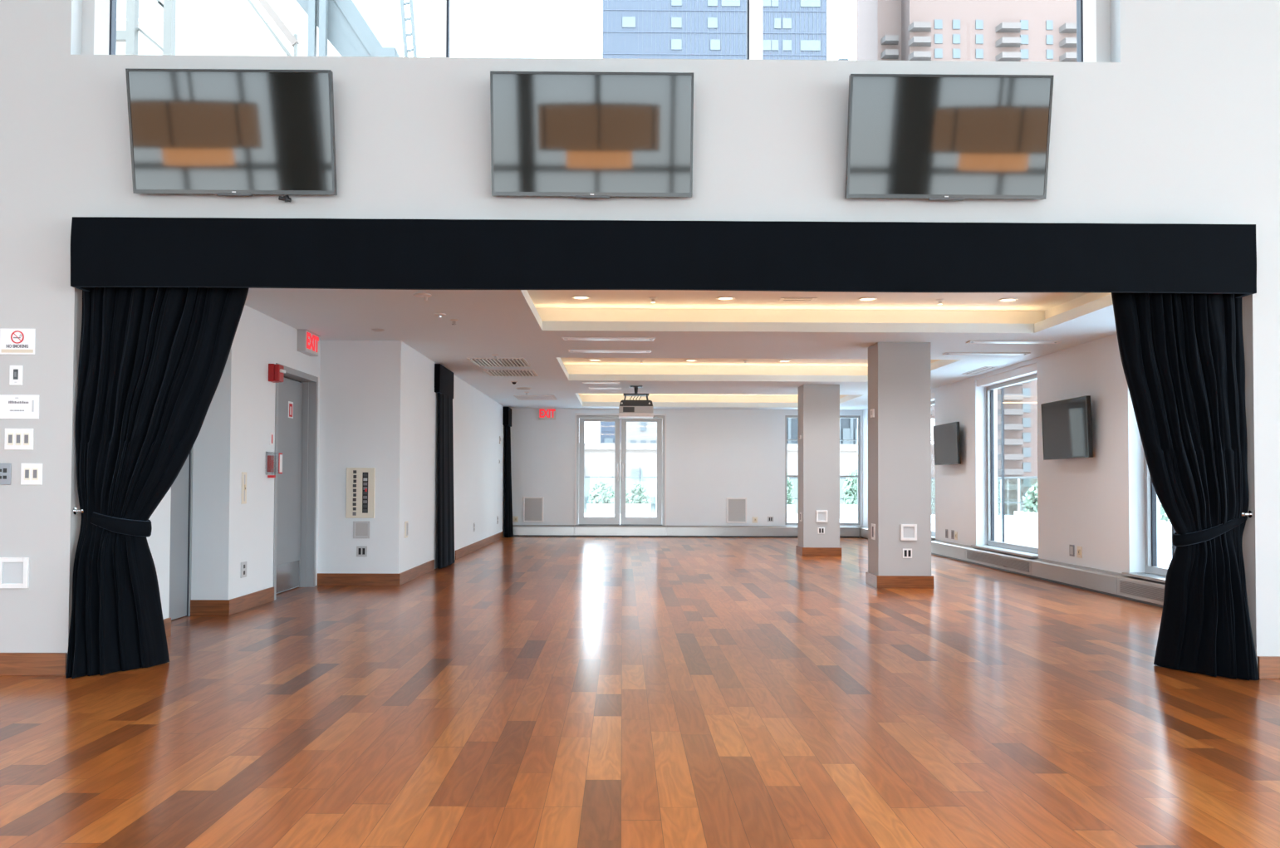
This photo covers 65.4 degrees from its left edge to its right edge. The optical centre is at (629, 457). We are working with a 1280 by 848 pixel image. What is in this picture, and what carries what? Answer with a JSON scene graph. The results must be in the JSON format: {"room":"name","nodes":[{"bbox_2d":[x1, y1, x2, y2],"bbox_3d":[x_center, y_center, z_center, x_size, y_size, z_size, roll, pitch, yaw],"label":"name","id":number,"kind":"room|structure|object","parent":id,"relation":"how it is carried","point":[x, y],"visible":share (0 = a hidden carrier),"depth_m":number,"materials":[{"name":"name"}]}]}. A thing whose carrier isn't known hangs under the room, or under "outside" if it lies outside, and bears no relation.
{"room":"community hall","nodes":[
{"label":"community hall","id":0,"kind":"room"},
{"bbox_2d":[146,304,505,618],"bbox_3d":[-3.511,0.130,14.065,1.790,2.760,15.620,0,-1,0],"label":"wall","id":1,"kind":"structure","parent":0,"point":[378,401],"depth_m":11.22,"materials":[{"name":"paint"}]},
{"bbox_2d":[168,446,193,620],"bbox_3d":[-3.862,0.158,8.114,0.120,2.400,1.130,0,-1,0],"label":"door","id":2,"kind":"structure","parent":1,"relation":"in","point":[181,503],"depth_m":8.50,"materials":[{"name":"grey metal"}]},
{"bbox_2d":[240,561,246,578],"bbox_3d":[-3.487,1.014,9.001,0.010,0.140,0.135,0,-1,0],"label":"wall outlet","id":3,"kind":"object","parent":1,"relation":"attached to","point":[243,565],"visible":1,"depth_m":8.99,"materials":[{"name":"grey plastic"}]},
{"bbox_2d":[240,471,246,504],"bbox_3d":[-3.480,0.277,9.000,0.017,0.285,0.110,0,-1,0],"label":"plate","id":4,"kind":"object","parent":1,"relation":"attached to","point":[243,497],"visible":1,"depth_m":8.98,"materials":[{"name":"beige plastic"}]},
{"bbox_2d":[266,452,282,477],"bbox_3d":[-3.440,0.073,9.635,0.106,0.250,0.170,0,-1,0],"label":"fire alarm pull station","id":5,"kind":"object","parent":1,"relation":"attached to","point":[270,458],"visible":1,"depth_m":9.62,"materials":[{"name":"red plastic"}]},
{"bbox_2d":[268,363,285,382],"bbox_3d":[-3.424,-0.816,9.683,0.130,0.170,0.150,0,-1,0],"label":"fire alarm strobe","id":6,"kind":"object","parent":1,"relation":"attached to","point":[276,372],"visible":1,"depth_m":9.61,"materials":[{"name":"red plastic"}]},
{"bbox_2d":[265,362,318,600],"bbox_3d":[-3.589,0.253,10.450,0.202,2.330,1.320,0,-1,0],"label":"door","id":7,"kind":"structure","parent":1,"relation":"in","point":[295,489],"depth_m":10.80,"materials":[{"name":"grey metal"}]},
{"bbox_2d":[288,401,293,418],"bbox_3d":[-3.626,-0.507,10.649,0.006,0.175,0.150,0,-1,0],"label":"wall sign","id":8,"kind":"object","parent":7,"relation":"attached to","point":[290,404],"visible":1,"depth_m":10.64,"materials":[{"name":"white paper"}]},
{"bbox_2d":[296,328,320,356],"bbox_3d":[-3.440,-1.224,10.678,0.110,0.230,0.460,0,-1,0],"label":"exit sign","id":9,"kind":"object","parent":1,"relation":"attached to","point":[307,340],"visible":1,"depth_m":10.53,"materials":[{"name":"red plastic"}]},
{"bbox_2d":[163,531,503,637],"bbox_3d":[-2.862,1.432,13.541,1.004,0.135,14.588,0,-1,5],"label":"baseboard","id":10,"kind":"structure","parent":1,"relation":"attached to","point":[198,607],"depth_m":11.18,"materials":[{"name":"brown wood"}]},
{"bbox_2d":[345,467,375,518],"bbox_3d":[-3.031,0.400,11.206,0.320,0.564,0.029,0,-1,0],"label":"control panel","id":11,"kind":"object","parent":1,"relation":"attached to","point":[360,482],"visible":1,"depth_m":11.20,"materials":[{"name":"beige plastic"}]},
{"bbox_2d":[353,520,370,538],"bbox_3d":[-3.018,0.815,11.204,0.188,0.194,0.012,0,-1,0],"label":"box","id":12,"kind":"object","parent":1,"relation":"attached to","point":[361,529],"visible":1,"depth_m":11.20,"materials":[{"name":"grey plastic"}]},
{"bbox_2d":[356,545,367,556],"bbox_3d":[-3.014,1.057,11.199,0.120,0.120,0.010,0,-1,0],"label":"wall outlet","id":13,"kind":"object","parent":1,"relation":"attached to","point":[361,551],"visible":1,"depth_m":11.20,"materials":[{"name":"grey plastic"}]},
{"bbox_2d":[434,363,453,398],"bbox_3d":[-2.572,-1.043,13.812,0.075,0.380,1.100,0,-1,0],"label":"valance","id":14,"kind":"object","parent":1,"relation":"attached to","point":[443,377],"visible":0.86,"depth_m":13.56,"materials":[{"name":"black fabric"}]},
{"bbox_2d":[437,392,454,568],"bbox_3d":[-2.549,0.315,13.916,0.120,2.370,1.183,0,-1,0],"label":"curtain","id":15,"kind":"object","parent":14,"relation":"hanging from","point":[446,509],"visible":1,"depth_m":13.66,"materials":[{"name":"black fabric"}]},
{"bbox_2d":[502,407,511,426],"bbox_3d":[-2.605,-0.857,21.184,0.120,0.380,0.650,0,-1,0],"label":"valance","id":16,"kind":"object","parent":1,"relation":"attached to","point":[507,411],"visible":0.88,"depth_m":20.86,"materials":[{"name":"black fabric"}]},
{"bbox_2d":[504,425,513,537],"bbox_3d":[-2.570,0.498,21.176,0.180,2.370,0.561,0,-1,0],"label":"curtain","id":17,"kind":"object","parent":16,"relation":"hanging from","point":[507,466],"visible":1,"depth_m":20.96,"materials":[{"name":"black fabric"}]},
{"bbox_2d":[586,503,614,517],"bbox_3d":[-0.813,1.472,27.566,0.760,0.380,0.600,0,-1,0],"label":"planter","id":18,"kind":"object","parent":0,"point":[601,510],"depth_m":27.27,"materials":[{"name":"stone"}]},
{"bbox_2d":[625,503,651,517],"bbox_3d":[0.187,1.476,27.574,0.760,0.380,0.600,0,-1,0],"label":"planter","id":19,"kind":"object","parent":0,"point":[632,510],"depth_m":27.27,"materials":[{"name":"stone"}]},
{"bbox_2d":[0,536,1279,847],"bbox_3d":[-0.310,1.451,7.214,19.900,0.200,29.300,0,-1,0],"label":"floor","id":20,"kind":"structure","parent":0,"point":[517,692],"depth_m":4.88,"materials":[{"name":"brown wood"}]},
{"bbox_2d":[796,384,841,556],"bbox_3d":[3.075,0.213,16.264,0.629,2.760,0.564,0,-1,0],"label":"column","id":21,"kind":"structure","parent":20,"relation":"on","point":[818,405],"depth_m":16.01,"materials":[{"name":"paint"}]},
{"bbox_2d":[816,510,827,522],"bbox_3d":[3.076,0.946,15.976,0.180,0.190,0.018,0,-1,0],"label":"box","id":22,"kind":"object","parent":21,"relation":"attached to","point":[821,515],"visible":1,"depth_m":15.97,"materials":[{"name":"white plastic"}]},
{"bbox_2d":[865,342,933,588],"bbox_3d":[3.077,0.090,11.410,0.639,2.760,0.514,0,-1,0],"label":"column","id":23,"kind":"structure","parent":20,"relation":"on","point":[899,390],"depth_m":11.18,"materials":[{"name":"paint"}]},
{"bbox_2d":[871,523,875,539],"bbox_3d":[2.771,0.848,11.364,0.011,0.180,0.160,0,-1,0],"label":"light switch","id":24,"kind":"object","parent":23,"relation":"attached to","point":[873,526],"visible":1,"depth_m":11.34,"materials":[{"name":"white plastic"}]},
{"bbox_2d":[902,549,912,558],"bbox_3d":[3.102,1.074,11.145,0.105,0.105,0.010,0,-1,0],"label":"wall outlet","id":25,"kind":"object","parent":23,"relation":"attached to","point":[907,553],"visible":1,"depth_m":11.14,"materials":[{"name":"white plastic"}]},
{"bbox_2d":[900,524,917,540],"bbox_3d":[3.118,0.839,11.147,0.180,0.180,0.018,0,-1,0],"label":"box","id":26,"kind":"object","parent":23,"relation":"attached to","point":[908,532],"visible":1,"depth_m":11.14,"materials":[{"name":"white plastic"}]},
{"bbox_2d":[0,0,1279,663],"bbox_3d":[-0.287,-2.275,6.212,19.500,7.200,0.250,0,-1,0],"label":"wall","id":27,"kind":"structure","parent":0,"point":[1181,125],"depth_m":6.08,"materials":[{"name":"paint"}]},
{"bbox_2d":[0,463,11,485],"bbox_3d":[-3.788,0.100,5.996,0.125,0.130,0.010,0,-1,0],"label":"plate","id":28,"kind":"object","parent":27,"relation":"attached to","point":[5,468],"visible":1,"depth_m":5.99,"materials":[{"name":"grey metal"}]},
{"bbox_2d":[0,557,29,588],"bbox_3d":[-3.700,0.693,5.978,0.184,0.184,0.018,0,-1,0],"label":"box","id":29,"kind":"object","parent":27,"relation":"attached to","point":[14,571],"visible":1,"depth_m":5.98,"materials":[{"name":"white plastic"}]},
{"bbox_2d":[9,365,23,385],"bbox_3d":[-3.703,-0.494,6.010,0.078,0.120,0.013,0,-1,0],"label":"dimmer switch","id":30,"kind":"object","parent":27,"relation":"attached to","point":[16,372],"visible":1,"depth_m":6.01,"materials":[{"name":"white plastic"}]},
{"bbox_2d":[0,328,35,354],"bbox_3d":[-3.697,-0.699,6.016,0.210,0.156,0.011,0,-1,0],"label":"no smoking sign","id":31,"kind":"object","parent":27,"relation":"attached to","point":[12,341],"visible":1,"depth_m":6.02,"materials":[{"name":"white paper"}]},
{"bbox_2d":[4,428,34,450],"bbox_3d":[-3.680,-0.109,6.000,0.172,0.128,0.013,0,-1,0],"label":"light switch","id":32,"kind":"object","parent":27,"relation":"attached to","point":[14,438],"visible":1,"depth_m":6.00,"materials":[{"name":"white plastic"}]},
{"bbox_2d":[0,394,39,418],"bbox_3d":[-3.686,-0.304,6.009,0.244,0.144,0.006,0,-1,0],"label":"notice","id":33,"kind":"object","parent":27,"relation":"attached to","point":[12,406],"visible":1,"depth_m":6.01,"materials":[{"name":"white paper"}]},
{"bbox_2d":[20,463,42,485],"bbox_3d":[-3.600,0.101,5.996,0.127,0.130,0.013,0,-1,0],"label":"light switch","id":34,"kind":"object","parent":27,"relation":"attached to","point":[31,473],"visible":1,"depth_m":5.99,"materials":[{"name":"white plastic"}]},
{"bbox_2d":[125,68,337,202],"bbox_3d":[-2.371,-1.915,5.964,1.205,0.754,0.197,0,-1,0],"label":"television","id":35,"kind":"object","parent":27,"relation":"attached to","point":[220,132],"visible":1,"depth_m":5.93,"materials":[{"name":"black"}]},
{"bbox_2d":[490,71,694,198],"bbox_3d":[-0.226,-1.921,5.980,1.205,0.723,0.197,0,-1,0],"label":"television","id":36,"kind":"object","parent":27,"relation":"attached to","point":[554,134],"visible":1,"depth_m":5.94,"materials":[{"name":"black"}]},
{"bbox_2d":[81,0,1110,62],"bbox_3d":[-0.192,-4.151,6.305,6.415,3.445,0.100,0,-1,0],"label":"window","id":37,"kind":"structure","parent":27,"relation":"in","point":[99,17],"depth_m":6.22,"materials":[{"name":"white paint"}]},
{"bbox_2d":[0,652,1279,679],"bbox_3d":[-0.300,1.253,5.989,19.500,0.135,0.018,0,-1,0],"label":"baseboard","id":38,"kind":"structure","parent":27,"relation":"attached to","point":[11,664],"depth_m":5.96,"materials":[{"name":"brown wood"}]},
{"bbox_2d":[70,216,1256,298],"bbox_3d":[0.215,-1.194,5.976,7.020,0.413,0.175,0,-1,0],"label":"valance","id":39,"kind":"object","parent":27,"relation":"attached to","point":[106,252],"visible":1,"depth_m":5.90,"materials":[{"name":"black fabric"}]},
{"bbox_2d":[65,287,249,678],"bbox_3d":[-2.881,0.097,6.210,1.013,2.425,0.530,0,-1,-9],"label":"curtain","id":40,"kind":"object","parent":39,"relation":"hanging from","point":[152,360],"visible":0.98,"depth_m":6.02,"materials":[{"name":"black fabric"}]},
{"bbox_2d":[1111,292,1259,680],"bbox_3d":[3.388,0.124,6.238,0.797,2.425,0.510,0,-1,0],"label":"curtain","id":41,"kind":"object","parent":39,"relation":"hanging from","point":[1182,355],"visible":0.97,"depth_m":6.08,"materials":[{"name":"black fabric"}]},
{"bbox_2d":[844,73,1054,200],"bbox_3d":[1.909,-1.912,5.996,1.205,0.723,0.197,0,-1,0],"label":"television","id":42,"kind":"object","parent":27,"relation":"attached to","point":[910,136],"visible":1,"depth_m":5.96,"materials":[{"name":"black"}]},
{"bbox_2d":[244,288,1116,410],"bbox_3d":[0.351,-1.288,13.945,9.500,0.100,15.250,0,-1,0],"label":"ceiling","id":43,"kind":"structure","parent":0,"point":[503,323],"depth_m":11.00,"materials":[{"name":"paint"}]},
{"bbox_2d":[412,293,431,300],"bbox_3d":[-1.768,-1.359,8.484,0.156,0.050,0.156,0,-1,0],"label":"smoke detector","id":44,"kind":"object","parent":43,"relation":"attached to","point":[425,296],"visible":1,"depth_m":8.46,"materials":[{"name":"white plastic"}]},
{"bbox_2d":[466,358,529,367],"bbox_3d":[-1.729,-1.254,13.208,0.730,0.021,0.870,0,-1,0],"label":"ceiling vent","id":45,"kind":"object","parent":43,"relation":"in","point":[515,362],"visible":0.98,"depth_m":13.13,"materials":[{"name":"white metal"}]},
{"bbox_2d":[483,369,537,376],"bbox_3d":[-1.728,-1.222,14.498,0.710,0.021,0.750,0,-1,0],"label":"ceiling vent","id":46,"kind":"object","parent":43,"relation":"in","point":[491,372],"visible":1,"depth_m":14.41,"materials":[{"name":"white metal"}]},
{"bbox_2d":[513,394,557,400],"bbox_3d":[-1.765,-1.117,18.671,0.740,0.021,0.900,0,-1,0],"label":"ceiling vent","id":47,"kind":"object","parent":43,"relation":"in","point":[520,397],"visible":1,"depth_m":18.53,"materials":[{"name":"white metal"}]},
{"bbox_2d":[562,337,655,340],"bbox_3d":[-0.237,-1.306,11.015,1.020,0.016,0.150,0,-1,0],"label":"ceiling vent","id":48,"kind":"object","parent":43,"relation":"in","point":[563,338],"visible":1,"depth_m":10.99,"materials":[{"name":"white metal"}]},
{"bbox_2d":[568,349,651,353],"bbox_3d":[-0.245,-1.280,12.055,1.000,0.016,0.150,0,-1,0],"label":"ceiling vent","id":49,"kind":"object","parent":43,"relation":"in","point":[569,350],"visible":1,"depth_m":12.03,"materials":[{"name":"white metal"}]},
{"bbox_2d":[618,385,653,418],"bbox_3d":[0.101,-0.917,16.470,0.568,0.515,0.439,0,-1,0],"label":"projector","id":50,"kind":"object","parent":43,"relation":"attached to","point":[627,409],"visible":1,"depth_m":16.26,"materials":[{"name":"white plastic"}]},
{"bbox_2d":[618,412,653,418],"bbox_3d":[0.100,-0.687,16.465,0.568,0.055,0.438,0,-1,0],"label":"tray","id":51,"kind":"object","parent":50,"relation":"on","point":[644,415],"depth_m":16.25,"materials":[{"name":"white plastic"}]},
{"bbox_2d":[578,393,848,402],"bbox_3d":[1.600,-1.294,19.436,5.640,0.200,3.530,0,-1,0],"label":"light","id":52,"kind":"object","parent":43,"relation":"attached to","point":[584,397],"depth_m":21.17,"materials":[{"name":"paint"}]},
{"bbox_2d":[560,358,939,375],"bbox_3d":[1.640,-1.426,14.178,5.640,0.200,3.310,0,-1,0],"label":"light","id":53,"kind":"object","parent":43,"relation":"attached to","point":[573,365],"depth_m":15.79,"materials":[{"name":"paint"}]},
{"bbox_2d":[526,289,1111,323],"bbox_3d":[1.679,-1.556,9.045,5.640,0.200,3.340,0,-1,0],"label":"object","id":54,"kind":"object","parent":43,"relation":"attached to","point":[551,305],"depth_m":10.47,"materials":[{"name":"paint"}]},
{"bbox_2d":[571,295,590,299],"bbox_3d":[-0.493,-1.605,10.020,0.188,0.010,0.188,0,-1,0],"label":"recessed light","id":55,"kind":"object","parent":54,"relation":"attached to","point":[578,297],"visible":1,"depth_m":10.04,"materials":[{"name":"white plastic"}]},
{"bbox_2d":[779,297,816,300],"bbox_3d":[1.692,-1.595,10.056,0.360,0.010,0.140,0,-1,0],"label":"vent","id":56,"kind":"object","parent":54,"relation":"attached to","point":[781,298],"visible":1,"depth_m":10.04,"materials":[{"name":"white metal"}]},
{"bbox_2d":[962,366,997,374],"bbox_3d":[4.881,-1.211,13.922,0.150,0.016,0.950,0,-1,0],"label":"ceiling vent","id":57,"kind":"object","parent":43,"relation":"in","point":[985,368],"visible":1,"depth_m":13.88,"materials":[{"name":"white metal"}]},
{"bbox_2d":[942,352,1030,355],"bbox_3d":[4.335,-1.259,12.129,1.020,0.016,0.150,0,-1,0],"label":"ceiling vent","id":58,"kind":"object","parent":43,"relation":"in","point":[945,353],"visible":1,"depth_m":12.06,"materials":[{"name":"white metal"}]},
{"bbox_2d":[966,340,1062,343],"bbox_3d":[4.282,-1.284,11.129,1.020,0.016,0.150,0,-1,0],"label":"ceiling vent","id":59,"kind":"object","parent":43,"relation":"in","point":[969,341],"visible":1,"depth_m":11.10,"materials":[{"name":"white metal"}]},
{"bbox_2d":[510,408,863,537],"bbox_3d":[1.331,0.292,21.690,8.010,2.860,0.300,0,-1,0],"label":"wall","id":60,"kind":"structure","parent":0,"point":[713,456],"depth_m":21.54,"materials":[{"name":"paint"}]},
{"bbox_2d":[523,496,543,522],"bbox_3d":[-2.085,1.126,21.482,0.415,0.538,0.022,0,-1,0],"label":"vent","id":61,"kind":"object","parent":60,"relation":"attached to","point":[532,506],"visible":1,"depth_m":21.47,"materials":[{"name":"white plastic"}]},
{"bbox_2d":[538,408,555,419],"bbox_3d":[-1.787,-0.936,21.519,0.370,0.245,0.057,0,-1,0],"label":"exit sign","id":62,"kind":"object","parent":60,"relation":"attached to","point":[543,414],"visible":1,"depth_m":21.50,"materials":[{"name":"red plastic"}]},
{"bbox_2d":[574,412,666,525],"bbox_3d":[-0.205,0.261,21.589,1.975,2.415,0.160,0,-1,0],"label":"window","id":63,"kind":"structure","parent":60,"relation":"in","point":[580,419],"depth_m":21.57,"materials":[{"name":"white paint"}]},
{"bbox_2d":[512,524,859,537],"bbox_3d":[1.202,1.594,21.464,7.480,0.245,0.085,0,-1,0],"label":"baseboard","id":64,"kind":"structure","parent":60,"relation":"attached to","point":[517,530],"depth_m":21.42,"materials":[{"name":"silver metal"}]},
{"bbox_2d":[726,497,746,523],"bbox_3d":[2.303,1.146,21.515,0.413,0.539,0.022,0,-1,0],"label":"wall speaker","id":65,"kind":"object","parent":60,"relation":"attached to","point":[736,507],"visible":1,"depth_m":21.50,"materials":[{"name":"white plastic"}]},
{"bbox_2d":[784,415,860,525],"bbox_3d":[4.176,0.283,21.662,1.640,2.380,0.080,0,-1,0],"label":"window","id":66,"kind":"structure","parent":60,"relation":"in","point":[858,417],"depth_m":21.63,"materials":[{"name":"grey metal"}]},
{"bbox_2d":[787,504,794,518],"bbox_3d":[4.087,1.493,27.603,0.840,0.380,0.700,0,-1,0],"label":"planter","id":67,"kind":"object","parent":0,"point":[791,507],"depth_m":27.26,"materials":[{"name":"stone"}]},
{"bbox_2d":[839,504,857,519],"bbox_3d":[6.287,1.503,27.619,0.840,0.380,0.700,0,-1,0],"label":"planter","id":68,"kind":"object","parent":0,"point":[846,511],"depth_m":27.27,"materials":[{"name":"stone"}]},
{"bbox_2d":[863,333,1166,578],"bbox_3d":[5.255,0.114,13.947,0.320,2.860,15.250,0,-1,0],"label":"wall","id":69,"kind":"structure","parent":0,"point":[1096,504],"depth_m":11.59,"materials":[{"name":"paint"}]},
{"bbox_2d":[931,392,935,539],"bbox_3d":[5.165,0.164,17.666,0.355,2.455,2.150,0,-1,0],"label":"window","id":70,"kind":"structure","parent":69,"relation":"in","point":[933,533],"depth_m":17.09,"materials":[{"name":"grey metal"}]},
{"bbox_2d":[932,421,961,465],"bbox_3d":[5.009,-0.205,15.649,0.149,0.641,1.120,0,-1,0],"label":"television","id":71,"kind":"object","parent":69,"relation":"attached to","point":[946,436],"visible":1,"depth_m":15.55,"materials":[{"name":"black plastic"}]},
{"bbox_2d":[966,550,1028,572],"bbox_3d":[5.001,1.413,13.657,0.010,0.116,2.240,0,-1,0],"label":"air vent","id":72,"kind":"object","parent":69,"relation":"attached to","point":[1007,562],"depth_m":13.53,"materials":[{"name":"silver metal"}]},
{"bbox_2d":[971,362,1038,558],"bbox_3d":[5.196,0.062,13.583,0.355,2.455,2.180,0,-1,0],"label":"window","id":73,"kind":"structure","parent":69,"relation":"in","point":[1027,373],"depth_m":14.30,"materials":[{"name":"grey metal"}]},
{"bbox_2d":[859,526,1165,608],"bbox_3d":[5.042,1.419,13.906,0.096,0.245,15.197,0,-1,0],"label":"baseboard","id":74,"kind":"structure","parent":69,"relation":"attached to","point":[1106,582],"depth_m":11.63,"materials":[{"name":"silver metal"}]},
{"bbox_2d":[1040,395,1093,460],"bbox_3d":[5.041,-0.321,11.440,0.150,0.676,1.170,0,-1,0],"label":"television","id":75,"kind":"object","parent":69,"relation":"attached to","point":[1066,424],"visible":1,"depth_m":11.34,"materials":[{"name":"black plastic"}]},
{"bbox_2d":[1076,545,1082,558],"bbox_3d":[5.101,1.077,11.326,0.018,0.130,0.115,0,-1,0],"label":"wall jack","id":76,"kind":"object","parent":69,"relation":"attached to","point":[1079,549],"visible":1,"depth_m":11.30,"materials":[{"name":"beige plastic"}]},
{"bbox_2d":[1119,580,1164,602],"bbox_3d":[5.035,1.299,9.109,0.010,0.116,2.240,0,-1,0],"label":"air vent","id":77,"kind":"object","parent":69,"relation":"attached to","point":[1138,590],"depth_m":9.79,"materials":[{"name":"silver metal"}]},
{"bbox_2d":[1122,452,1176,583],"bbox_3d":[5.229,-0.050,9.144,0.355,2.455,2.200,0,-1,0],"label":"window","id":78,"kind":"structure","parent":69,"relation":"in","point":[1150,529],"depth_m":10.16,"materials":[{"name":"grey"}]},
{"bbox_2d":[1160,520,1172,547],"bbox_3d":[8.778,1.209,15.542,0.800,0.380,1.200,0,-1,0],"label":"planter","id":79,"kind":"object","parent":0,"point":[1165,526],"depth_m":15.59,"materials":[{"name":"stone"}]},
{"bbox_3d":[0.402,-1.683,14.105,10.200,0.220,15.550,0,-1,0],"label":"roof","id":80,"kind":"structure","parent":0,"visible":0},
{"bbox_2d":[295,0,399,57],"bbox_3d":[-4.301,-4.890,15.070,1.576,6.200,0.450,0,-1,0],"label":"girder","id":81,"kind":"object","parent":80,"relation":"on","point":[339,22],"visible":0.28,"depth_m":15.09,"materials":[{"name":"grey"}]},
{"bbox_2d":[400,0,416,57],"bbox_3d":[-3.243,-5.035,15.107,0.740,6.504,0.050,0,-1,0],"label":"lattice mast","id":82,"kind":"object","parent":80,"relation":"on","point":[410,2],"visible":0.21,"depth_m":15.12,"materials":[{"name":"grey metal"}]},
{"label":"outside","id":83,"kind":"structure","parent":0,"visible":0},
{"bbox_3d":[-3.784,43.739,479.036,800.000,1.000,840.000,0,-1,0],"label":"ground","id":84,"kind":"structure","parent":83,"visible":0},
{"bbox_2d":[626,421,657,443],"bbox_3d":[2.809,5.110,155.847,6.800,60.000,12.200,0,-1,0],"label":"tower","id":85,"kind":"structure","parent":84,"relation":"on","point":[636,432],"depth_m":150.16,"materials":[{"name":"grey"}]},
{"bbox_2d":[600,0,827,442],"bbox_3d":[15.201,-38.779,196.059,41.100,150.120,30.200,0,-1,0],"label":"building","id":86,"kind":"structure","parent":84,"relation":"on","point":[631,29],"depth_m":182.10,"materials":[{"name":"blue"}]},
{"bbox_2d":[583,442,857,514],"bbox_3d":[-1.108,16.174,71.559,33.400,33.600,20.500,0,-1,0],"label":"building","id":87,"kind":"structure","parent":84,"relation":"on","point":[641,458],"depth_m":62.00,"materials":[{"name":"grey brick"}]},
{"bbox_2d":[787,58,857,444],"bbox_3d":[20.450,-3.994,109.194,14.500,76.000,18.200,0,-1,0],"label":"tower","id":88,"kind":"structure","parent":84,"relation":"on","point":[848,426],"depth_m":100.20,"materials":[{"name":"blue glass"}]},
{"bbox_2d":[856,0,1076,515],"bbox_3d":[74.114,-48.159,213.349,45.000,170.000,27.000,0,-1,0],"label":"building","id":89,"kind":"structure","parent":84,"relation":"on","point":[887,30],"depth_m":202.75,"materials":[{"name":"red brick"}]},
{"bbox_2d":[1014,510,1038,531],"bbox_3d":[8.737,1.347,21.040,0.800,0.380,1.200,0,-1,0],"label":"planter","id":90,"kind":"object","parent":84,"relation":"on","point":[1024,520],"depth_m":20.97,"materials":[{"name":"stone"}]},
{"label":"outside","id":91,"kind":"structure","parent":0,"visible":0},
{"bbox_2d":[116,0,402,57],"bbox_3d":[-13.937,1.091,38.855,6.720,62.000,14.050,0,-1,0],"label":"sky","id":92,"kind":"structure","parent":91,"point":[203,27],"depth_m":32.26,"materials":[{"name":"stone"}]},
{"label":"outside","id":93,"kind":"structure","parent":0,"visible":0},
{"bbox_2d":[246,0,299,56],"bbox_3d":[-6.205,-5.112,17.087,1.009,5.873,0.090,0,-1,0],"label":"stair stringer","id":94,"kind":"object","parent":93,"point":[292,39],"visible":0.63,"depth_m":17.11,"materials":[{"name":"grey metal"}]},
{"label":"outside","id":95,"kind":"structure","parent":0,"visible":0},
{"bbox_2d":[116,0,176,55],"bbox_3d":[-6.891,-4.826,14.078,0.853,6.000,0.128,0,-1,0],"label":"ladder frame","id":96,"kind":"object","parent":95,"point":[130,36],"visible":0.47,"depth_m":14.05,"materials":[{"name":"grey metal"}]},
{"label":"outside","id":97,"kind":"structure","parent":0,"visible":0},
{"bbox_2d":[583,513,1172,568],"bbox_3d":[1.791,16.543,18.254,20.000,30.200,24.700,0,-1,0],"label":"terrace","id":98,"kind":"object","parent":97,"point":[1025,537],"visible":0.04,"depth_m":19.16,"materials":[{"name":"grey concrete"}]},
{"bbox_2d":[586,480,614,517],"bbox_3d":[-0.772,1.154,27.593,0.840,1.017,0.687,0,-1,0],"label":"shrub","id":99,"kind":"object","parent":98,"relation":"on","point":[601,506],"visible":1,"depth_m":27.36,"materials":[{"name":"green plant"}]},
{"bbox_2d":[625,482,652,517],"bbox_3d":[0.202,1.187,27.616,0.828,0.960,0.671,0,-1,0],"label":"shrub","id":100,"kind":"object","parent":98,"relation":"on","point":[637,505],"visible":0.94,"depth_m":27.39,"materials":[{"name":"green plant"}]},
{"bbox_2d":[787,472,794,518],"bbox_3d":[4.124,0.998,27.593,0.910,1.371,0.783,0,-1,0],"label":"shrub","id":101,"kind":"object","parent":98,"relation":"on","point":[791,507],"visible":0.07,"depth_m":27.54,"materials":[{"name":"green plant"}]},
{"bbox_2d":[583,475,1001,516],"bbox_3d":[1.625,1.143,29.394,18.740,1.150,0.050,0,-1,0],"label":"glass railing","id":102,"kind":"object","parent":98,"relation":"on","point":[598,477],"visible":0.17,"depth_m":29.37,"materials":[{"name":"grey metal"}]},
{"bbox_2d":[839,469,857,519],"bbox_3d":[6.301,1.012,27.674,0.927,1.365,0.785,0,-1,0],"label":"shrub","id":103,"kind":"object","parent":98,"relation":"on","point":[848,510],"visible":0.49,"depth_m":27.44,"materials":[{"name":"green plant"}]},
{"bbox_2d":[1014,480,1038,531],"bbox_3d":[8.696,1.004,21.081,0.884,1.068,1.265,0,-1,0],"label":"shrub","id":104,"kind":"object","parent":98,"relation":"on","point":[1027,519],"visible":0.26,"depth_m":20.98,"materials":[{"name":"green plant"}]},
{"bbox_2d":[997,475,1164,520],"bbox_3d":[9.458,0.901,18.506,0.050,1.150,20.940,0,-1,0],"label":"glass railing","id":105,"kind":"object","parent":98,"relation":"on","point":[1018,502],"visible":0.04,"depth_m":24.12,"materials":[{"name":"grey metal"}]},
{"bbox_2d":[1160,504,1172,547],"bbox_3d":[8.814,0.867,15.592,0.869,1.067,1.283,0,-1,0],"label":"shrub","id":106,"kind":"object","parent":98,"relation":"on","point":[1165,526],"visible":0.02,"depth_m":15.63,"materials":[{"name":"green plant"}]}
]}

